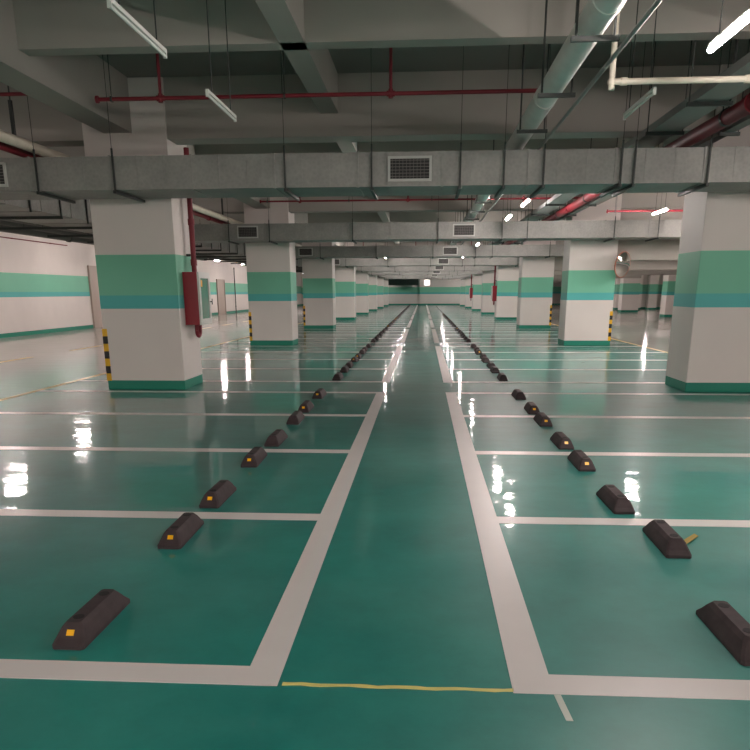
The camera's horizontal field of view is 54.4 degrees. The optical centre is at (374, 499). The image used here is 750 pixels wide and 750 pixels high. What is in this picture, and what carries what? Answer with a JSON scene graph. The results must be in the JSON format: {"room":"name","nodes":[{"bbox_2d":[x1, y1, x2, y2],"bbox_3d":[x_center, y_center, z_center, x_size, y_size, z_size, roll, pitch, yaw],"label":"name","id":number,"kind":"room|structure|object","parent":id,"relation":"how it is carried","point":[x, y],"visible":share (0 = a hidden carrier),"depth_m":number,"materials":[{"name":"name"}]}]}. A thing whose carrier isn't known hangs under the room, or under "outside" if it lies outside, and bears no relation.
{"room":"parking garage","nodes":[
{"label":"parking garage","id":0,"kind":"room"},
{"bbox_2d":[0,225,207,260],"bbox_3d":[-9.326,-6.019,15.568,0.244,0.250,40.000,1,16,4],"label":"pipe","id":1,"kind":"object","parent":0,"point":[35,233],"visible":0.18,"depth_m":19.94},
{"bbox_2d":[0,232,301,337],"bbox_3d":[-13.185,-12.420,40.878,0.300,4.800,111.600,1,16,4],"label":"wall","id":2,"kind":"structure","parent":0,"point":[44,287],"depth_m":31.00,"materials":[{"name":"paint"}]},
{"bbox_2d":[87,265,102,327],"bbox_3d":[-13.332,-9.907,35.613,0.120,2.850,2.300,1,16,4],"label":"door","id":3,"kind":"structure","parent":2,"relation":"in","point":[92,270],"depth_m":34.87,"materials":[{"name":"beige paint"}]},
{"bbox_2d":[216,279,226,313],"bbox_3d":[-11.941,-15.816,56.811,0.120,2.600,2.200,1,16,4],"label":"door","id":4,"kind":"structure","parent":2,"relation":"in","point":[220,283],"depth_m":56.80,"materials":[{"name":"beige paint"}]},
{"bbox_2d":[0,305,749,749],"bbox_3d":[7.782,-9.722,40.269,42.300,0.200,112.200,1,16,4],"label":"floor","id":5,"kind":"structure","parent":0,"point":[401,594],"depth_m":4.75,"materials":[{"name":"paint"}]},
{"bbox_2d":[52,589,129,649],"bbox_3d":[-1.413,0.572,3.658,0.155,0.106,0.560,1,16,4],"label":"wheel stop","id":6,"kind":"object","parent":5,"relation":"on","point":[91,619],"visible":1,"depth_m":3.54,"materials":[{"name":"black rubber"}]},
{"bbox_2d":[82,77,202,389],"bbox_3d":[-3.906,-4.356,12.430,1.350,4.800,1.050,1,16,4],"label":"column","id":7,"kind":"structure","parent":5,"relation":"on","point":[141,249],"depth_m":12.08,"materials":[{"name":"paint"}]},
{"bbox_2d":[102,329,111,380],"bbox_3d":[-4.571,-2.485,12.495,0.083,0.870,0.083,1,16,4],"label":"guard","id":8,"kind":"object","parent":7,"relation":"attached to","point":[104,331],"visible":1,"depth_m":12.46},
{"bbox_2d":[183,147,196,271],"bbox_3d":[-3.142,-4.864,12.303,0.174,1.958,0.112,1,16,4],"label":"red riser","id":9,"kind":"object","parent":7,"relation":"attached to","point":[191,223],"visible":0.7,"depth_m":12.36,"materials":[{"name":"paint"}]},
{"bbox_2d":[182,272,212,337],"bbox_3d":[-3.061,-3.391,12.727,0.323,1.105,0.660,1,16,4],"label":"cabinet","id":10,"kind":"object","parent":7,"relation":"attached to","point":[196,285],"visible":1,"depth_m":12.45,"materials":[{"name":"metal"}]},
{"bbox_2d":[0,322,303,400],"bbox_3d":[-3.817,-10.366,42.306,0.120,0.003,104.800,1,16,4],"label":"floor marking","id":11,"kind":"object","parent":5,"relation":"on","point":[6,398],"depth_m":13.44,"materials":[{"name":"yellow paint"}]},
{"bbox_2d":[158,512,203,548],"bbox_3d":[-1.324,0.192,4.993,0.155,0.106,0.560,1,16,3],"label":"wheel stop","id":12,"kind":"object","parent":5,"relation":"on","point":[181,531],"visible":1,"depth_m":4.85,"materials":[{"name":"black rubber"}]},
{"bbox_2d":[0,390,385,685],"bbox_3d":[-3.064,-0.546,7.797,5.908,0.002,9.440,1,16,4],"label":"floor marking","id":13,"kind":"object","parent":5,"relation":"on","point":[266,668],"depth_m":4.11,"materials":[{"name":"white paint"}]},
{"bbox_2d":[199,480,236,507],"bbox_3d":[-1.265,-0.064,5.890,0.155,0.106,0.560,1,16,4],"label":"wheel stop","id":14,"kind":"object","parent":5,"relation":"on","point":[222,490],"visible":1,"depth_m":5.74,"materials":[{"name":"black rubber"}]},
{"bbox_2d":[80,346,402,381],"bbox_3d":[-2.383,-3.499,18.163,5.908,0.002,9.440,1,16,4],"label":"floor marking","id":15,"kind":"object","parent":5,"relation":"on","point":[387,377],"depth_m":15.97,"materials":[{"name":"white paint"}]},
{"bbox_2d":[241,447,266,467],"bbox_3d":[-1.190,-0.435,7.194,0.155,0.106,0.560,1,16,3],"label":"wheel stop","id":16,"kind":"object","parent":5,"relation":"on","point":[256,455],"visible":1,"depth_m":7.00,"materials":[{"name":"black rubber"}]},
{"bbox_2d":[244,197,297,344],"bbox_3d":[-3.225,-7.309,22.796,1.350,4.800,1.050,1,16,4],"label":"column","id":17,"kind":"structure","parent":5,"relation":"on","point":[271,268],"depth_m":22.47,"materials":[{"name":"paint"}]},
{"bbox_2d":[248,312,252,340],"bbox_3d":[-3.890,-5.438,22.860,0.083,0.870,0.083,1,16,4],"label":"guard","id":18,"kind":"object","parent":17,"relation":"attached to","point":[250,319],"visible":1,"depth_m":22.82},
{"bbox_2d":[264,429,287,446],"bbox_3d":[-1.099,-0.701,8.126,0.155,0.106,0.560,1,16,4],"label":"wheel stop","id":19,"kind":"object","parent":5,"relation":"on","point":[278,436],"visible":1,"depth_m":7.94,"materials":[{"name":"black rubber"}]},
{"bbox_2d":[286,410,304,424],"bbox_3d":[-1.026,-1.075,9.439,0.155,0.106,0.560,1,16,3],"label":"wheel stop","id":20,"kind":"object","parent":5,"relation":"on","point":[297,416],"visible":1,"depth_m":9.23,"materials":[{"name":"black rubber"}]},
{"bbox_2d":[298,400,313,412],"bbox_3d":[-0.980,-1.333,10.347,0.155,0.106,0.560,1,16,3],"label":"wheel stop","id":21,"kind":"object","parent":5,"relation":"on","point":[306,406],"visible":0.97,"depth_m":10.14,"materials":[{"name":"black rubber"}]},
{"bbox_2d":[302,242,335,328],"bbox_3d":[-2.544,-10.262,33.162,1.350,4.800,1.050,1,16,4],"label":"column","id":22,"kind":"structure","parent":5,"relation":"on","point":[319,300],"depth_m":32.89,"materials":[{"name":"paint"}]},
{"bbox_2d":[312,388,326,398],"bbox_3d":[-0.885,-1.706,11.656,0.155,0.106,0.560,1,16,4],"label":"wheel stop","id":23,"kind":"object","parent":5,"relation":"on","point":[320,393],"visible":1,"depth_m":11.45,"materials":[{"name":"black rubber"}]},
{"bbox_2d":[243,329,408,342],"bbox_3d":[-1.702,-6.452,28.529,5.908,0.002,9.440,1,16,4],"label":"floor marking","id":24,"kind":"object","parent":5,"relation":"on","point":[404,336],"depth_m":26.27,"materials":[{"name":"white paint"}]},
{"bbox_2d":[335,242,355,319],"bbox_3d":[-1.863,-13.215,43.528,1.350,4.800,1.050,1,16,4],"label":"column","id":25,"kind":"structure","parent":5,"relation":"on","point":[345,278],"depth_m":43.25,"materials":[{"name":"paint"}]},
{"bbox_2d":[298,320,411,327],"bbox_3d":[-1.021,-9.405,38.895,5.908,0.002,9.440,1,16,4],"label":"floor marking","id":26,"kind":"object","parent":5,"relation":"on","point":[410,321],"depth_m":36.75,"materials":[{"name":"white paint"}]},
{"bbox_2d":[356,272,368,314],"bbox_3d":[-1.182,-16.168,53.894,1.350,4.800,1.050,1,16,4],"label":"column","id":27,"kind":"structure","parent":5,"relation":"on","point":[362,278],"depth_m":53.65,"materials":[{"name":"paint"}]},
{"bbox_2d":[369,275,376,310],"bbox_3d":[-0.500,-19.121,64.260,1.350,4.800,1.050,1,16,4],"label":"column","id":28,"kind":"structure","parent":5,"relation":"on","point":[372,279],"depth_m":63.97,"materials":[{"name":"paint"}]},
{"bbox_2d":[377,277,383,307],"bbox_3d":[0.181,-22.074,74.626,1.350,4.800,1.050,1,16,4],"label":"column","id":29,"kind":"structure","parent":5,"relation":"on","point":[380,281],"depth_m":74.41,"materials":[{"name":"paint"}]},
{"bbox_2d":[384,279,387,305],"bbox_3d":[0.862,-25.027,84.992,1.350,4.800,1.050,1,16,4],"label":"column","id":30,"kind":"structure","parent":5,"relation":"on","point":[385,280],"depth_m":84.68,"materials":[{"name":"paint"}]},
{"bbox_2d":[282,682,513,691],"bbox_3d":[0.093,0.787,3.071,0.975,0.002,0.033,1,16,4],"label":"tape","id":31,"kind":"object","parent":5,"relation":"on","point":[283,683],"visible":1,"depth_m":3.07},
{"bbox_2d":[460,279,465,305],"bbox_3d":[10.592,-24.891,84.392,1.390,4.800,1.050,1,16,4],"label":"column","id":32,"kind":"structure","parent":5,"relation":"on","point":[462,281],"depth_m":84.23,"materials":[{"name":"paint"}]},
{"bbox_2d":[465,277,472,307],"bbox_3d":[9.911,-21.938,74.026,1.390,4.800,1.050,1,16,4],"label":"column","id":33,"kind":"structure","parent":5,"relation":"on","point":[468,304],"depth_m":73.90,"materials":[{"name":"paint"}]},
{"bbox_2d":[472,274,481,310],"bbox_3d":[9.230,-18.985,63.660,1.390,4.800,1.050,1,16,4],"label":"column","id":34,"kind":"structure","parent":5,"relation":"on","point":[477,278],"depth_m":63.41,"materials":[{"name":"paint"}]},
{"bbox_2d":[481,271,495,314],"bbox_3d":[8.549,-16.032,53.294,1.390,4.800,1.050,1,16,4],"label":"column","id":35,"kind":"structure","parent":5,"relation":"on","point":[487,307],"depth_m":53.14,"materials":[{"name":"paint"}]},
{"bbox_2d":[554,275,641,278],"bbox_3d":[14.167,-16.723,52.675,9.880,1.430,0.550,1,16,4],"label":"beam","id":36,"kind":"structure","parent":35,"relation":"attached to","point":[625,276],"depth_m":52.34,"materials":[{"name":"white paint"}]},
{"bbox_2d":[429,320,558,327],"bbox_3d":[5.985,-9.308,38.463,6.153,0.002,9.440,1,16,4],"label":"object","id":37,"kind":"structure","parent":5,"relation":"on","point":[431,321],"depth_m":34.03,"materials":[{"name":"white paint"}]},
{"bbox_2d":[431,329,557,342],"bbox_3d":[5.304,-6.355,28.097,6.153,0.002,9.440,1,16,4],"label":"floor marking","id":38,"kind":"object","parent":5,"relation":"on","point":[435,337],"depth_m":25.96,"materials":[{"name":"white paint"}]},
{"bbox_2d":[494,244,519,319],"bbox_3d":[7.868,-13.079,42.927,1.390,4.800,1.050,1,16,4],"label":"column","id":39,"kind":"structure","parent":5,"relation":"on","point":[507,277],"depth_m":42.67,"materials":[{"name":"paint"}]},
{"bbox_2d":[490,286,496,304],"bbox_3d":[7.015,-12.118,43.262,0.323,1.105,0.660,1,16,4],"label":"cabinet","id":40,"kind":"object","parent":39,"relation":"attached to","point":[493,294],"visible":1,"depth_m":42.95,"materials":[{"name":"metal"}]},
{"bbox_2d":[554,270,676,275],"bbox_3d":[13.486,-13.770,42.309,9.880,1.430,0.550,1,16,4],"label":"beam","id":41,"kind":"structure","parent":39,"relation":"attached to","point":[630,272],"depth_m":42.06,"materials":[{"name":"white paint"}]},
{"bbox_2d":[511,389,525,399],"bbox_3d":[2.260,-1.668,11.482,0.155,0.106,0.560,1,16,3],"label":"wheel stop","id":42,"kind":"object","parent":5,"relation":"on","point":[517,394],"visible":1,"depth_m":11.27,"materials":[{"name":"black rubber"}]},
{"bbox_2d":[524,402,539,413],"bbox_3d":[2.181,-1.286,10.141,0.155,0.106,0.560,1,16,4],"label":"wheel stop","id":43,"kind":"object","parent":5,"relation":"on","point":[530,407],"visible":0.97,"depth_m":9.93,"materials":[{"name":"black rubber"}]},
{"bbox_2d":[516,240,555,328],"bbox_3d":[7.187,-10.126,32.561,1.390,4.800,1.050,1,16,4],"label":"column","id":44,"kind":"structure","parent":5,"relation":"on","point":[536,274],"depth_m":32.29,"materials":[{"name":"paint"}]},
{"bbox_2d":[554,240,677,270],"bbox_3d":[12.804,-10.817,31.943,9.880,1.430,0.550,1,16,4],"label":"beam","id":45,"kind":"structure","parent":44,"relation":"attached to","point":[558,264],"depth_m":31.88,"materials":[{"name":"white paint"}]},
{"bbox_2d":[533,412,552,426],"bbox_3d":[2.124,-1.027,9.232,0.155,0.106,0.560,1,16,3],"label":"wheel stop","id":46,"kind":"object","parent":5,"relation":"on","point":[540,418],"visible":1,"depth_m":9.03,"materials":[{"name":"black rubber"}]},
{"bbox_2d":[435,346,666,383],"bbox_3d":[4.622,-3.402,17.731,6.153,0.002,9.440,1,16,4],"label":"floor marking","id":47,"kind":"object","parent":5,"relation":"on","point":[446,377],"depth_m":16.26,"materials":[{"name":"white paint"}]},
{"bbox_2d":[550,432,573,449],"bbox_3d":[2.030,-0.655,7.926,0.155,0.106,0.560,1,16,3],"label":"wheel stop","id":48,"kind":"object","parent":5,"relation":"on","point":[561,441],"visible":1,"depth_m":7.72,"materials":[{"name":"black rubber"}]},
{"bbox_2d":[554,695,572,720],"bbox_3d":[0.753,0.829,2.917,0.028,0.002,0.192,0,16,-1],"label":"floor marking","id":49,"kind":"object","parent":5,"relation":"on","point":[561,703],"visible":1,"depth_m":2.92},
{"bbox_2d":[567,450,595,471],"bbox_3d":[1.978,-0.390,6.994,0.155,0.106,0.560,1,16,3],"label":"wheel stop","id":50,"kind":"object","parent":5,"relation":"on","point":[579,459],"visible":1,"depth_m":6.81,"materials":[{"name":"black rubber"}]},
{"bbox_2d":[558,194,621,345],"bbox_3d":[6.505,-7.173,22.195,1.390,4.800,1.050,1,16,4],"label":"column","id":51,"kind":"structure","parent":5,"relation":"on","point":[588,273],"depth_m":21.89,"materials":[{"name":"paint"}]},
{"bbox_2d":[608,311,612,340],"bbox_3d":[7.141,-5.284,22.180,0.083,0.870,0.083,1,16,4],"label":"guard","id":52,"kind":"object","parent":51,"relation":"attached to","point":[611,312],"visible":1,"depth_m":22.14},
{"bbox_2d":[614,251,630,277],"bbox_3d":[7.247,-6.893,21.379,0.457,0.738,0.619,4,17,16],"label":"convex mirror","id":53,"kind":"object","parent":51,"relation":"attached to","point":[622,263],"visible":1,"depth_m":21.27,"materials":[{"name":"white mirror"}]},
{"bbox_2d":[617,208,682,260],"bbox_3d":[12.123,-7.864,21.577,9.880,1.430,0.550,1,16,4],"label":"beam","id":54,"kind":"structure","parent":51,"relation":"attached to","point":[638,250],"depth_m":21.64,"materials":[{"name":"white paint"}]},
{"bbox_2d":[446,392,749,699],"bbox_3d":[3.941,-0.449,7.365,6.153,0.002,9.440,1,16,4],"label":"floor marking","id":55,"kind":"object","parent":5,"relation":"on","point":[528,673],"depth_m":4.06,"materials":[{"name":"white paint"}]},
{"bbox_2d":[596,484,634,513],"bbox_3d":[1.875,-0.020,5.698,0.155,0.106,0.560,1,16,3],"label":"wheel stop","id":56,"kind":"object","parent":5,"relation":"on","point":[610,495],"visible":1,"depth_m":5.55,"materials":[{"name":"black rubber"}]},
{"bbox_2d":[613,278,619,309],"bbox_3d":[22.274,-19.756,66.203,0.750,4.800,0.700,1,16,4],"label":"column","id":57,"kind":"structure","parent":5,"relation":"on","point":[617,283],"depth_m":66.28,"materials":[{"name":"paint"}]},
{"bbox_2d":[618,278,640,311],"bbox_3d":[20.293,-17.418,58.014,1.330,4.800,1.050,1,16,4],"label":"column","id":58,"kind":"structure","parent":5,"relation":"on","point":[629,291],"depth_m":57.86,"materials":[{"name":"paint"}]},
{"bbox_2d":[638,275,642,309],"bbox_3d":[23.771,-19.735,66.111,0.750,4.800,0.700,1,16,4],"label":"column","id":59,"kind":"structure","parent":5,"relation":"on","point":[641,283],"depth_m":66.03,"materials":[{"name":"paint"}]},
{"bbox_2d":[645,275,658,309],"bbox_3d":[25.168,-19.715,66.025,0.750,4.800,0.700,1,16,4],"label":"column","id":60,"kind":"structure","parent":5,"relation":"on","point":[653,280],"depth_m":65.99,"materials":[{"name":"paint"}]},
{"bbox_2d":[642,519,691,558],"bbox_3d":[1.914,0.237,4.795,0.155,0.106,0.560,1,16,4],"label":"wheel stop","id":61,"kind":"object","parent":5,"relation":"on","point":[664,537],"visible":1,"depth_m":4.66,"materials":[{"name":"black rubber"}]},
{"bbox_2d":[659,275,675,316],"bbox_3d":[19.314,-14.194,46.702,1.400,4.800,1.050,1,16,4],"label":"column","id":62,"kind":"structure","parent":5,"relation":"on","point":[668,287],"depth_m":46.69,"materials":[{"name":"paint"}]},
{"bbox_2d":[665,64,749,391],"bbox_3d":[5.824,-4.220,11.829,1.390,4.800,1.050,1,16,4],"label":"column","id":63,"kind":"structure","parent":5,"relation":"on","point":[709,350],"depth_m":11.68,"materials":[{"name":"paint"}]},
{"bbox_2d":[696,601,749,665],"bbox_3d":[1.717,0.610,3.486,0.155,0.106,0.560,1,16,3],"label":"wheel stop","id":64,"kind":"object","parent":5,"relation":"on","point":[729,627],"visible":1,"depth_m":3.44,"materials":[{"name":"black rubber"}]},
{"bbox_2d":[97,39,749,77],"bbox_3d":[7.765,-14.555,38.893,42.300,0.250,112.200,1,16,4],"label":"ceiling","id":65,"kind":"structure","parent":0,"point":[667,53],"depth_m":10.42,"materials":[{"name":"paint"}]},
{"bbox_2d":[0,92,27,95],"bbox_3d":[-5.560,-5.859,10.053,1.900,0.595,0.086,1,16,4],"label":"pipe","id":66,"kind":"object","parent":65,"relation":"hanging from","point":[1,93],"visible":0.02,"depth_m":10.07,"materials":[{"name":"metal"}]},
{"bbox_2d":[107,0,166,58],"bbox_3d":[-1.695,-4.025,5.070,0.032,1.411,1.080,1,16,4],"label":"hanging lamp","id":67,"kind":"object","parent":65,"relation":"hanging from","point":[113,5],"visible":1,"depth_m":5.21,"materials":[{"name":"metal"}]},
{"bbox_2d":[0,86,301,245],"bbox_3d":[-3.022,-14.612,41.878,0.162,1.201,96.000,1,16,4],"label":"pipe","id":68,"kind":"object","parent":65,"relation":"hanging from","point":[12,139],"visible":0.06,"depth_m":10.77,"materials":[{"name":"metal"}]},
{"bbox_2d":[0,142,230,223],"bbox_3d":[-3.240,-14.057,42.050,0.145,0.149,96.000,1,16,4],"label":"pipe","id":69,"kind":"object","parent":68,"relation":"attached to","point":[5,147],"visible":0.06,"depth_m":10.93,"materials":[{"name":"metal"}]},
{"bbox_2d":[0,0,343,245],"bbox_3d":[-2.189,-14.199,39.649,0.450,0.780,111.600,1,16,4],"label":"beam","id":70,"kind":"structure","parent":65,"relation":"attached to","point":[68,84],"depth_m":9.63,"materials":[{"name":"white paint"}]},
{"bbox_2d":[205,0,236,121],"bbox_3d":[-1.554,-4.638,7.220,0.032,1.411,1.080,1,16,4],"label":"hanging lamp","id":71,"kind":"object","parent":65,"relation":"hanging from","point":[209,94],"visible":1,"depth_m":7.33,"materials":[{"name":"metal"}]},
{"bbox_2d":[95,48,537,103],"bbox_3d":[-0.621,-5.396,8.922,5.810,0.900,0.086,1,16,4],"label":"pipe","id":72,"kind":"object","parent":65,"relation":"hanging from","point":[390,93],"visible":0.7,"depth_m":9.02,"materials":[{"name":"metal"}]},
{"bbox_2d":[255,0,399,244],"bbox_3d":[1.149,-14.263,39.411,0.280,0.550,111.600,1,16,4],"label":"beam","id":73,"kind":"structure","parent":65,"relation":"attached to","point":[316,69],"depth_m":8.78,"materials":[{"name":"white paint"}]},
{"bbox_2d":[0,137,663,157],"bbox_3d":[6.131,-7.082,14.119,41.700,0.550,0.250,1,16,4],"label":"beam","id":74,"kind":"structure","parent":65,"relation":"attached to","point":[570,143],"depth_m":14.41,"materials":[{"name":"white paint"}]},
{"bbox_2d":[0,65,720,146],"bbox_3d":[5.926,-6.037,11.034,41.700,0.870,0.470,1,16,4],"label":"beam","id":75,"kind":"structure","parent":65,"relation":"attached to","point":[599,114],"depth_m":11.20,"materials":[{"name":"white paint"}]},
{"bbox_2d":[0,199,301,270],"bbox_3d":[-5.826,-13.803,41.772,2.740,0.860,99.000,1,16,4],"label":"cable tray","id":76,"kind":"object","parent":75,"relation":"hanging from","point":[56,214],"visible":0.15,"depth_m":15.64,"materials":[{"name":"metal"}]},
{"bbox_2d":[0,220,301,272],"bbox_3d":[-6.811,-13.684,42.391,0.195,0.200,96.000,1,16,4],"label":"pipe","id":77,"kind":"object","parent":76,"relation":"attached to","point":[2,222],"visible":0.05,"depth_m":18.88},
{"bbox_2d":[4,220,299,270],"bbox_3d":[-6.162,-13.685,42.348,0.219,0.225,96.000,1,16,4],"label":"pipe","id":78,"kind":"object","parent":76,"relation":"attached to","point":[21,222],"visible":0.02,"depth_m":17.34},
{"bbox_2d":[623,84,656,119],"bbox_3d":[2.662,-4.072,7.299,0.032,0.297,1.177,1,16,4],"label":"hanging lamp","id":79,"kind":"object","parent":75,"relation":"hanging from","point":[649,94],"depth_m":7.33,"materials":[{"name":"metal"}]},
{"bbox_2d":[193,211,542,223],"bbox_3d":[7.071,-11.156,28.421,41.700,0.550,0.250,1,16,4],"label":"beam","id":80,"kind":"structure","parent":65,"relation":"attached to","point":[366,217],"depth_m":28.70,"materials":[{"name":"white paint"}]},
{"bbox_2d":[0,41,749,203],"bbox_3d":[4.126,-5.374,10.435,21.200,1.805,1.170,1,16,4],"label":"air duct","id":81,"kind":"object","parent":65,"relation":"hanging from","point":[617,171],"visible":0.94,"depth_m":10.41,"materials":[{"name":"metal"}]},
{"bbox_2d":[0,162,8,186],"bbox_3d":[-5.696,-4.764,10.691,0.620,0.330,0.029,1,16,4],"label":"grille","id":82,"kind":"object","parent":81,"relation":"attached to","point":[4,166],"depth_m":10.67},
{"bbox_2d":[388,156,431,181],"bbox_3d":[0.491,-4.678,10.309,0.620,0.330,0.029,1,16,4],"label":"grille","id":83,"kind":"object","parent":81,"relation":"attached to","point":[400,168],"depth_m":10.29,"materials":[{"name":"metal"}]},
{"bbox_2d":[12,0,749,55],"bbox_3d":[5.708,-5.250,7.688,41.700,0.550,0.250,1,16,4],"label":"beam","id":84,"kind":"structure","parent":65,"relation":"attached to","point":[43,27],"depth_m":7.99,"materials":[{"name":"white paint"}]},
{"bbox_2d":[650,7,657,77],"bbox_3d":[2.638,-4.298,6.865,0.032,0.575,0.044,1,16,4],"label":"hanging rod","id":85,"kind":"object","parent":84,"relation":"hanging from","point":[657,7],"depth_m":6.91,"materials":[{"name":"metal"}]},
{"bbox_2d":[295,241,491,245],"bbox_3d":[7.969,-14.896,42.132,41.700,0.870,0.470,1,16,4],"label":"beam","id":86,"kind":"structure","parent":65,"relation":"attached to","point":[419,243],"depth_m":42.27,"materials":[{"name":"white paint"}]},
{"bbox_2d":[388,279,417,284],"bbox_3d":[3.525,-28.108,91.311,3.800,2.349,2.700,1,16,4],"label":"box","id":87,"kind":"object","parent":65,"relation":"hanging from","point":[390,281],"visible":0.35,"depth_m":90.23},
{"bbox_2d":[298,241,519,267],"bbox_3d":[6.170,-14.233,41.533,21.200,1.805,1.170,1,16,4],"label":"air duct","id":88,"kind":"object","parent":65,"relation":"hanging from","point":[469,261],"visible":0.47,"depth_m":41.44,"materials":[{"name":"metal"}]},
{"bbox_2d":[260,196,579,202],"bbox_3d":[1.252,-8.333,19.215,8.700,0.900,0.086,1,16,4],"label":"pipe","id":89,"kind":"object","parent":65,"relation":"hanging from","point":[525,198],"visible":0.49,"depth_m":19.34,"materials":[{"name":"metal"}]},
{"bbox_2d":[377,274,472,277],"bbox_3d":[8.213,-23.092,72.631,21.200,1.805,1.170,1,16,4],"label":"air duct","id":90,"kind":"object","parent":65,"relation":"hanging from","point":[450,275],"visible":0.18,"depth_m":72.50,"materials":[{"name":"metal"}]},
{"bbox_2d":[384,277,465,279],"bbox_3d":[8.894,-26.045,82.997,21.200,1.805,1.170,1,16,4],"label":"air duct","id":91,"kind":"object","parent":65,"relation":"hanging from","point":[405,278],"visible":0.21,"depth_m":82.90,"materials":[{"name":"metal"}]},
{"bbox_2d":[356,266,494,271],"bbox_3d":[6.851,-17.186,51.899,21.200,1.805,1.170,1,16,4],"label":"air duct","id":92,"kind":"object","parent":65,"relation":"hanging from","point":[362,268],"visible":0.32,"depth_m":51.79,"materials":[{"name":"metal"}]},
{"bbox_2d":[369,271,481,275],"bbox_3d":[7.532,-20.139,62.265,21.200,1.805,1.170,1,16,4],"label":"air duct","id":93,"kind":"object","parent":65,"relation":"hanging from","point":[372,273],"visible":0.32,"depth_m":62.21,"materials":[{"name":"metal"}]},
{"bbox_2d":[295,240,563,259],"bbox_3d":[5.488,-11.280,31.167,21.200,1.805,1.170,1,16,4],"label":"air duct","id":94,"kind":"object","parent":65,"relation":"hanging from","point":[425,251],"visible":0.57,"depth_m":31.06,"materials":[{"name":"metal"}]},
{"bbox_2d":[299,248,312,255],"bbox_3d":[-2.977,-10.651,31.339,0.600,0.330,0.029,1,16,4],"label":"grille","id":95,"kind":"object","parent":94,"relation":"attached to","point":[302,251],"depth_m":31.32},
{"bbox_2d":[443,247,457,254],"bbox_3d":[3.191,-10.565,30.958,0.620,0.330,0.029,1,16,4],"label":"grille","id":96,"kind":"object","parent":94,"relation":"attached to","point":[446,250],"depth_m":30.94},
{"bbox_2d":[194,197,681,244],"bbox_3d":[4.807,-8.327,20.801,21.200,1.805,1.170,1,16,4],"label":"air duct","id":97,"kind":"object","parent":65,"relation":"hanging from","point":[606,230],"visible":0.9,"depth_m":20.69,"materials":[{"name":"metal"}]},
{"bbox_2d":[237,226,257,237],"bbox_3d":[-3.658,-7.698,20.973,0.600,0.330,0.029,1,16,4],"label":"grille","id":98,"kind":"object","parent":97,"relation":"attached to","point":[242,231],"depth_m":20.95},
{"bbox_2d":[453,224,474,235],"bbox_3d":[2.510,-7.612,20.592,0.620,0.330,0.029,1,16,4],"label":"grille","id":99,"kind":"object","parent":97,"relation":"attached to","point":[458,229],"depth_m":20.57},
{"bbox_2d":[192,192,684,213],"bbox_3d":[6.607,-8.990,21.400,41.700,0.870,0.470,1,16,4],"label":"beam","id":100,"kind":"structure","parent":65,"relation":"attached to","point":[629,200],"depth_m":21.59,"materials":[{"name":"white paint"}]},
{"bbox_2d":[448,0,626,244],"bbox_3d":[4.143,-14.500,41.439,0.390,1.225,96.000,1,16,4],"label":"pipe","id":101,"kind":"object","parent":65,"relation":"hanging from","point":[589,27],"visible":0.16,"depth_m":7.24,"materials":[{"name":"metal"}]},
{"bbox_2d":[461,0,662,244],"bbox_3d":[4.390,-13.893,41.596,0.040,0.040,96.000,1,16,4],"label":"conduit","id":102,"kind":"object","parent":101,"relation":"attached to","point":[656,3],"visible":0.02,"depth_m":6.63,"materials":[{"name":"metal"}]},
{"bbox_2d":[485,39,749,244],"bbox_3d":[5.907,-14.220,40.361,0.500,1.185,94.000,1,16,4],"label":"cable tray","id":103,"kind":"object","parent":65,"relation":"hanging from","point":[710,96],"visible":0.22,"depth_m":8.91,"materials":[{"name":"metal"}]},
{"bbox_2d":[490,39,749,244],"bbox_3d":[6.479,-14.454,41.299,0.225,1.254,96.000,1,16,4],"label":"pipe","id":104,"kind":"object","parent":65,"relation":"hanging from","point":[728,116],"visible":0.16,"depth_m":9.62,"materials":[{"name":"metal"}]},
{"bbox_2d":[504,87,749,244],"bbox_3d":[7.442,-14.065,39.054,0.450,0.780,111.600,1,16,4],"label":"pipe","id":105,"kind":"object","parent":65,"relation":"attached to","point":[747,91],"depth_m":13.77,"materials":[{"name":"red metal"}]},
{"bbox_2d":[510,39,749,244],"bbox_3d":[6.750,-14.199,40.311,0.270,1.205,94.000,1,16,4],"label":"cable tray","id":106,"kind":"object","parent":65,"relation":"hanging from","point":[731,130],"visible":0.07,"depth_m":10.10,"materials":[{"name":"metal"}]},
{"bbox_2d":[510,115,749,244],"bbox_3d":[6.752,-13.706,40.452,0.150,0.090,94.000,1,16,4],"label":"pipe","id":107,"kind":"object","parent":106,"relation":"on","point":[731,130],"depth_m":10.35,"materials":[{"name":"metal"}]},
{"bbox_2d":[606,203,682,212],"bbox_3d":[8.263,-7.692,17.686,5.100,1.345,0.086,1,16,4],"label":"pipe","id":108,"kind":"object","parent":65,"relation":"hanging from","point":[607,211],"visible":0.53,"depth_m":17.95,"materials":[{"name":"metal"}]},
{"bbox_2d":[607,12,749,90],"bbox_3d":[2.798,-4.477,6.563,1.288,1.400,0.080,1,16,4],"label":"pipe","id":109,"kind":"object","parent":65,"relation":"hanging from","point":[623,81],"visible":0.94,"depth_m":6.71,"materials":[{"name":"metal"}]},
{"bbox_2d":[707,0,749,52],"bbox_3d":[2.568,-4.011,4.981,0.046,1.419,1.080,1,16,4],"label":"hanging lamp","id":110,"kind":"object","parent":65,"relation":"hanging from","point":[741,21],"visible":1,"depth_m":5.31,"materials":[{"name":"white"}]},
{"bbox_2d":[301,273,561,304],"bbox_3d":[11.302,-27.425,93.286,42.300,4.800,0.300,1,16,4],"label":"wall","id":111,"kind":"structure","parent":0,"point":[440,291],"depth_m":93.69,"materials":[{"name":"paint"}]},
{"bbox_2d":[419,279,422,304],"bbox_3d":[5.919,-26.978,93.429,0.450,3.900,0.350,1,16,4],"label":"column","id":112,"kind":"structure","parent":111,"relation":"attached to","point":[421,280],"depth_m":93.39,"materials":[{"name":"paint"}]},
{"bbox_2d":[613,275,662,308],"bbox_3d":[24.771,-20.489,68.748,11.600,4.800,0.300,1,16,4],"label":"wall","id":113,"kind":"structure","parent":0,"point":[645,277],"depth_m":68.78,"materials":[{"name":"paint"}]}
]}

